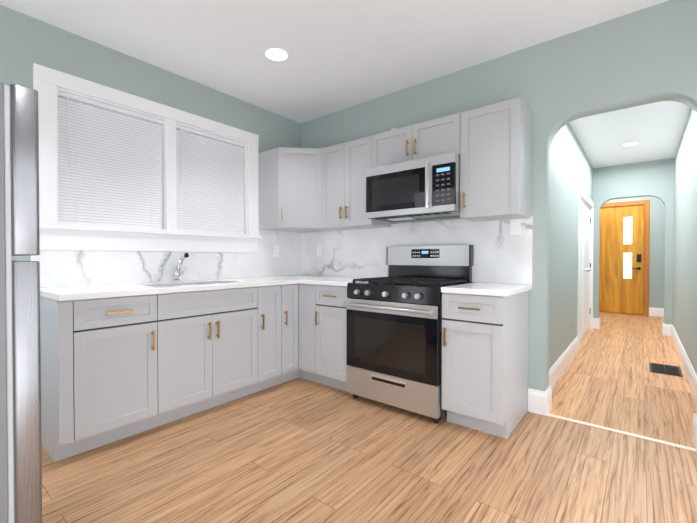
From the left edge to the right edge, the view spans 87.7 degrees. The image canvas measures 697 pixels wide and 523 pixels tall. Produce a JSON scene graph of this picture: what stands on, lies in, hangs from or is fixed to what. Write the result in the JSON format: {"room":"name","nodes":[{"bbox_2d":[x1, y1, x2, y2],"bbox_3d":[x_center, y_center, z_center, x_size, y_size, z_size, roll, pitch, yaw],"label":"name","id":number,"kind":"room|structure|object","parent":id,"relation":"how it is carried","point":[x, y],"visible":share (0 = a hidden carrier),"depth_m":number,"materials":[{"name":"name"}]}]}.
{"room":"kitchen","nodes":[
{"label":"kitchen","id":0,"kind":"room"},
{"bbox_2d":[0,5,300,287],"bbox_3d":[-1.774,-0.238,2.795,0.250,2.637,3.620,1,1,39],"label":"wall","id":1,"kind":"structure","parent":0,"point":[26,42],"depth_m":2.68,"materials":[{"name":"green paint"}]},
{"bbox_2d":[33,63,261,252],"bbox_3d":[-1.498,-0.676,3.009,0.195,1.178,1.758,1,1,39],"label":"window","id":2,"kind":"structure","parent":1,"relation":"in","point":[55,234],"depth_m":2.76,"materials":[{"name":"white paint"}]},
{"bbox_2d":[58,90,163,228],"bbox_3d":[-1.732,-0.703,2.698,0.048,0.893,0.693,1,1,39],"label":"window blind","id":3,"kind":"object","parent":2,"relation":"attached to","point":[110,167],"visible":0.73,"depth_m":2.66,"materials":[{"name":"white plastic"}]},
{"bbox_2d":[176,124,244,233],"bbox_3d":[-1.244,-0.710,3.303,0.048,0.893,0.693,1,1,39],"label":"window blind","id":4,"kind":"object","parent":2,"relation":"attached to","point":[209,185],"visible":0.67,"depth_m":3.28,"materials":[{"name":"white plastic"}]},
{"bbox_2d":[30,230,301,287],"bbox_3d":[-1.286,-0.090,3.193,0.009,0.488,2.310,1,1,39],"label":"backsplash","id":5,"kind":"structure","parent":1,"relation":"attached to","point":[58,268],"depth_m":2.93,"materials":[{"name":"white stone"}]},
{"bbox_2d":[273,245,278,256],"bbox_3d":[-0.762,-0.118,3.828,0.007,0.118,0.072,1,1,39],"label":"outlet","id":6,"kind":"object","parent":5,"relation":"attached to","point":[275,250],"visible":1,"depth_m":3.82,"materials":[{"name":"white plastic"}]},
{"bbox_2d":[0,0,667,122],"bbox_3d":[-0.159,-1.592,1.477,4.300,0.100,3.620,1,1,39],"label":"ceiling","id":7,"kind":"structure","parent":0,"point":[344,54],"depth_m":2.49,"materials":[{"name":"white paint"}]},
{"bbox_2d":[264,47,288,60],"bbox_3d":[-0.537,-1.552,2.710,0.180,0.006,0.180,1,1,39],"label":"recessed light","id":8,"kind":"object","parent":7,"relation":"in","point":[275,54],"visible":1,"depth_m":2.70,"materials":[{"name":"white paint"}]},
{"bbox_2d":[42,311,696,522],"bbox_3d":[1.881,1.091,4.037,4.300,0.050,10.120,1,1,39],"label":"floor","id":9,"kind":"structure","parent":0,"point":[299,450],"depth_m":1.98,"materials":[{"name":"laminate"}]},
{"bbox_2d":[0,82,41,522],"bbox_3d":[-1.424,0.294,1.024,0.717,1.611,0.844,1,1,39],"label":"refrigerator","id":10,"kind":"object","parent":9,"relation":"on","point":[20,434],"visible":1,"depth_m":1.04,"materials":[{"name":"grey metal"}]},
{"bbox_2d":[40,293,171,461],"bbox_3d":[-1.594,0.643,2.327,0.628,0.884,0.562,1,1,39],"label":"base cabinet","id":11,"kind":"object","parent":9,"relation":"on","point":[113,369],"depth_m":2.09,"materials":[{"name":"grey paint"}]},
{"bbox_2d":[40,283,156,290],"bbox_3d":[-1.572,0.182,2.299,0.330,0.035,0.553,1,1,39],"label":"countertop","id":12,"kind":"structure","parent":11,"relation":"on","point":[130,284],"depth_m":2.36,"materials":[{"name":"white stone"}]},
{"bbox_2d":[208,285,275,397],"bbox_3d":[-0.892,0.634,3.197,0.628,0.884,0.366,1,1,39],"label":"base cabinet","id":13,"kind":"object","parent":9,"relation":"on","point":[241,321],"depth_m":2.80,"materials":[{"name":"grey paint"}]},
{"bbox_2d":[276,284,299,384],"bbox_3d":[-0.741,0.632,3.335,0.689,0.884,0.278,1,1,39],"label":"base cabinet","id":14,"kind":"object","parent":9,"relation":"on","point":[288,295],"depth_m":3.17,"materials":[{"name":"grey paint"}]},
{"bbox_2d":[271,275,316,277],"bbox_3d":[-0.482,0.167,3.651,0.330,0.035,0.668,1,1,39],"label":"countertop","id":15,"kind":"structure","parent":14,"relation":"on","point":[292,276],"depth_m":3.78,"materials":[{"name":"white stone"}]},
{"bbox_2d":[300,284,347,390],"bbox_3d":[-0.052,0.633,3.296,0.594,0.884,0.689,1,1,39],"label":"base cabinet","id":16,"kind":"object","parent":9,"relation":"on","point":[323,315],"depth_m":3.07,"materials":[{"name":"grey paint"}]},
{"bbox_2d":[40,275,333,300],"bbox_3d":[-1.026,0.174,3.011,0.646,0.035,2.348,1,1,39],"label":"countertop","id":17,"kind":"structure","parent":16,"relation":"on","point":[67,293],"depth_m":2.44,"materials":[{"name":"white stone"}]},
{"bbox_2d":[173,252,188,281],"bbox_3d":[-1.327,0.039,2.909,0.200,0.237,0.086,1,1,39],"label":"faucet","id":18,"kind":"object","parent":17,"relation":"on","point":[178,274],"visible":1,"depth_m":2.92,"materials":[{"name":"silver metal"}]},
{"bbox_2d":[297,276,363,286],"bbox_3d":[-0.026,0.171,3.283,0.542,0.035,0.668,1,1,39],"label":"countertop","id":19,"kind":"structure","parent":16,"relation":"on","point":[331,281],"depth_m":3.12,"materials":[{"name":"white stone"}]},
{"bbox_2d":[343,245,473,423],"bbox_3d":[0.464,0.472,2.837,0.773,1.215,0.713,1,1,39],"label":"range","id":20,"kind":"object","parent":9,"relation":"on","point":[394,337],"visible":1,"depth_m":2.63,"materials":[{"name":"silver metal"}]},
{"bbox_2d":[442,291,527,438],"bbox_3d":[0.949,0.641,2.506,0.387,0.884,0.662,1,1,39],"label":"base cabinet","id":21,"kind":"object","parent":9,"relation":"on","point":[485,363],"visible":0.96,"depth_m":2.29,"materials":[{"name":"grey paint"}]},
{"bbox_2d":[441,282,531,296],"bbox_3d":[0.967,0.180,2.502,0.413,0.035,0.638,1,1,39],"label":"countertop","id":22,"kind":"structure","parent":21,"relation":"on","point":[492,289],"depth_m":2.34,"materials":[{"name":"white stone"}]},
{"bbox_2d":[547,413,695,451],"bbox_3d":[1.709,1.083,2.335,0.761,0.004,0.040,1,1,39],"label":"threshold strip","id":23,"kind":"object","parent":9,"relation":"on","point":[629,434],"visible":1,"depth_m":2.29,"materials":[{"name":"beige wood"}]},
{"bbox_2d":[649,362,682,376],"bbox_3d":[3.163,1.068,3.626,0.240,0.006,0.410,1,1,39],"label":"floor vent","id":24,"kind":"object","parent":9,"relation":"in","point":[664,369],"visible":1,"depth_m":3.61,"materials":[{"name":"brown metal"}]},
{"bbox_2d":[301,0,696,390],"bbox_3d":[1.005,-0.240,2.975,4.350,2.637,0.150,1,1,39],"label":"wall","id":25,"kind":"structure","parent":0,"point":[647,55],"depth_m":2.57,"materials":[{"name":"green paint"}]},
{"bbox_2d":[258,147,345,232],"bbox_3d":[-0.468,-0.711,3.659,0.666,0.762,0.600,1,1,39],"label":"upper cabinet","id":26,"kind":"object","parent":25,"relation":"attached to","point":[302,190],"depth_m":3.47,"materials":[{"name":"grey paint"}]},
{"bbox_2d":[322,135,390,229],"bbox_3d":[0.035,-0.708,3.415,0.645,0.762,0.349,1,1,39],"label":"upper cabinet","id":27,"kind":"object","parent":25,"relation":"attached to","point":[344,165],"depth_m":3.28,"materials":[{"name":"grey paint"}]},
{"bbox_2d":[302,216,532,284],"bbox_3d":[0.391,-0.102,3.367,2.400,0.508,0.011,1,1,39],"label":"backsplash","id":28,"kind":"structure","parent":25,"relation":"attached to","point":[502,254],"depth_m":3.14,"materials":[{"name":"white stone"}]},
{"bbox_2d":[317,245,321,255],"bbox_3d":[-0.315,-0.122,3.925,0.072,0.118,0.007,1,1,39],"label":"outlet","id":29,"kind":"object","parent":28,"relation":"attached to","point":[319,250],"visible":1,"depth_m":3.92,"materials":[{"name":"white plastic"}]},
{"bbox_2d":[510,219,520,234],"bbox_3d":[1.231,-0.263,2.674,0.072,0.118,0.009,1,1,39],"label":"light switch","id":30,"kind":"object","parent":28,"relation":"attached to","point":[515,226],"visible":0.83,"depth_m":2.67,"materials":[{"name":"white plastic"}]},
{"bbox_2d":[374,112,461,166],"bbox_3d":[0.600,-0.936,2.980,0.776,0.296,0.312,1,1,39],"label":"upper cabinet","id":31,"kind":"object","parent":25,"relation":"attached to","point":[443,135],"depth_m":2.82,"materials":[{"name":"grey paint"}]},
{"bbox_2d":[366,152,459,221],"bbox_3d":[0.556,-0.571,2.930,0.770,0.417,0.449,1,1,39],"label":"microwave","id":32,"kind":"object","parent":31,"relation":"attached to","point":[426,188],"visible":0.98,"depth_m":2.76,"materials":[{"name":"silver metal"}]},
{"bbox_2d":[458,97,531,221],"bbox_3d":[1.059,-0.699,2.612,0.402,0.762,0.312,1,1,39],"label":"upper cabinet","id":33,"kind":"object","parent":25,"relation":"attached to","point":[495,157],"depth_m":2.49,"materials":[{"name":"grey paint"}]},
{"bbox_2d":[693,420,696,451],"bbox_3d":[2.226,1.008,1.894,0.595,0.165,0.016,1,1,39],"label":"baseboard","id":34,"kind":"structure","parent":25,"relation":"attached to","point":[695,422],"depth_m":2.11,"materials":[{"name":"white paint"}]},
{"bbox_2d":[549,123,592,368],"bbox_3d":[3.201,-0.215,5.315,0.490,2.535,6.250,1,1,39],"label":"wall","id":35,"kind":"structure","parent":0,"point":[571,169],"depth_m":3.66,"materials":[{"name":"green paint"}]},
{"bbox_2d":[536,336,578,408],"bbox_3d":[2.120,0.989,3.567,0.040,0.165,2.150,1,1,39],"label":"baseboard","id":36,"kind":"structure","parent":35,"relation":"attached to","point":[539,402],"depth_m":3.26,"materials":[{"name":"white paint"}]},
{"bbox_2d":[577,186,593,349],"bbox_3d":[3.255,0.065,5.089,0.162,1.980,1.660,1,1,39],"label":"door frame","id":37,"kind":"structure","parent":35,"relation":"attached to","point":[585,196],"depth_m":4.83,"materials":[{"name":"white paint"}]},
{"bbox_2d":[580,200,590,340],"bbox_3d":[3.296,0.113,5.056,0.110,1.869,1.454,1,1,39],"label":"hall door","id":38,"kind":"structure","parent":35,"relation":"in","point":[585,269],"depth_m":5.13,"materials":[{"name":"white wood"}]},
{"bbox_2d":[569,101,690,167],"bbox_3d":[3.683,-1.529,4.976,1.850,0.100,6.350,1,1,39],"label":"ceiling","id":39,"kind":"structure","parent":0,"point":[655,130],"depth_m":4.14,"materials":[{"name":"white paint"}]},
{"bbox_2d":[622,142,638,145],"bbox_3d":[3.506,-1.470,4.509,0.164,0.006,0.164,1,1,39],"label":"recessed light","id":40,"kind":"object","parent":39,"relation":"in","point":[630,143],"visible":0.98,"depth_m":4.49,"materials":[{"name":"white paint"}]},
{"bbox_2d":[593,158,673,324],"bbox_3d":[4.299,-0.218,5.522,0.960,2.535,0.150,1,1,39],"label":"wall","id":41,"kind":"structure","parent":0,"point":[654,178],"depth_m":5.38,"materials":[{"name":"green paint"}]},
{"bbox_2d":[606,196,664,307],"bbox_3d":[5.551,-0.238,7.306,1.250,2.535,0.200,1,1,39],"label":"wall","id":42,"kind":"structure","parent":0,"point":[657,253],"depth_m":6.92,"materials":[{"name":"green paint"}]},
{"bbox_2d":[599,205,643,314],"bbox_3d":[5.417,-0.051,7.300,0.810,2.138,0.100,1,1,39],"label":"front door","id":43,"kind":"structure","parent":42,"relation":"in","point":[621,265],"depth_m":7.26,"materials":[{"name":"brown wood"}]},
{"bbox_2d":[601,200,649,315],"bbox_3d":[5.445,-0.088,7.334,0.980,2.235,0.132,1,1,39],"label":"door frame","id":44,"kind":"structure","parent":42,"relation":"attached to","point":[646,203],"depth_m":7.01,"materials":[{"name":"brown wood"}]},
{"bbox_2d":[673,108,696,374],"bbox_3d":[4.216,-0.206,4.496,0.200,2.535,6.250,1,1,39],"label":"wall","id":45,"kind":"structure","parent":0,"point":[685,257],"depth_m":3.68,"materials":[{"name":"green paint"}]},
{"bbox_2d":[663,308,669,334],"bbox_3d":[5.340,0.961,6.076,0.017,0.165,2.000,1,1,39],"label":"baseboard","id":46,"kind":"structure","parent":45,"relation":"attached to","point":[667,325],"depth_m":5.20,"materials":[{"name":"white paint"}]},
{"bbox_2d":[670,324,696,401],"bbox_3d":[3.393,0.988,3.664,0.020,0.165,3.900,1,1,39],"label":"baseboard","id":47,"kind":"structure","parent":45,"relation":"attached to","point":[690,373],"depth_m":3.50,"materials":[{"name":"white paint"}]}
]}

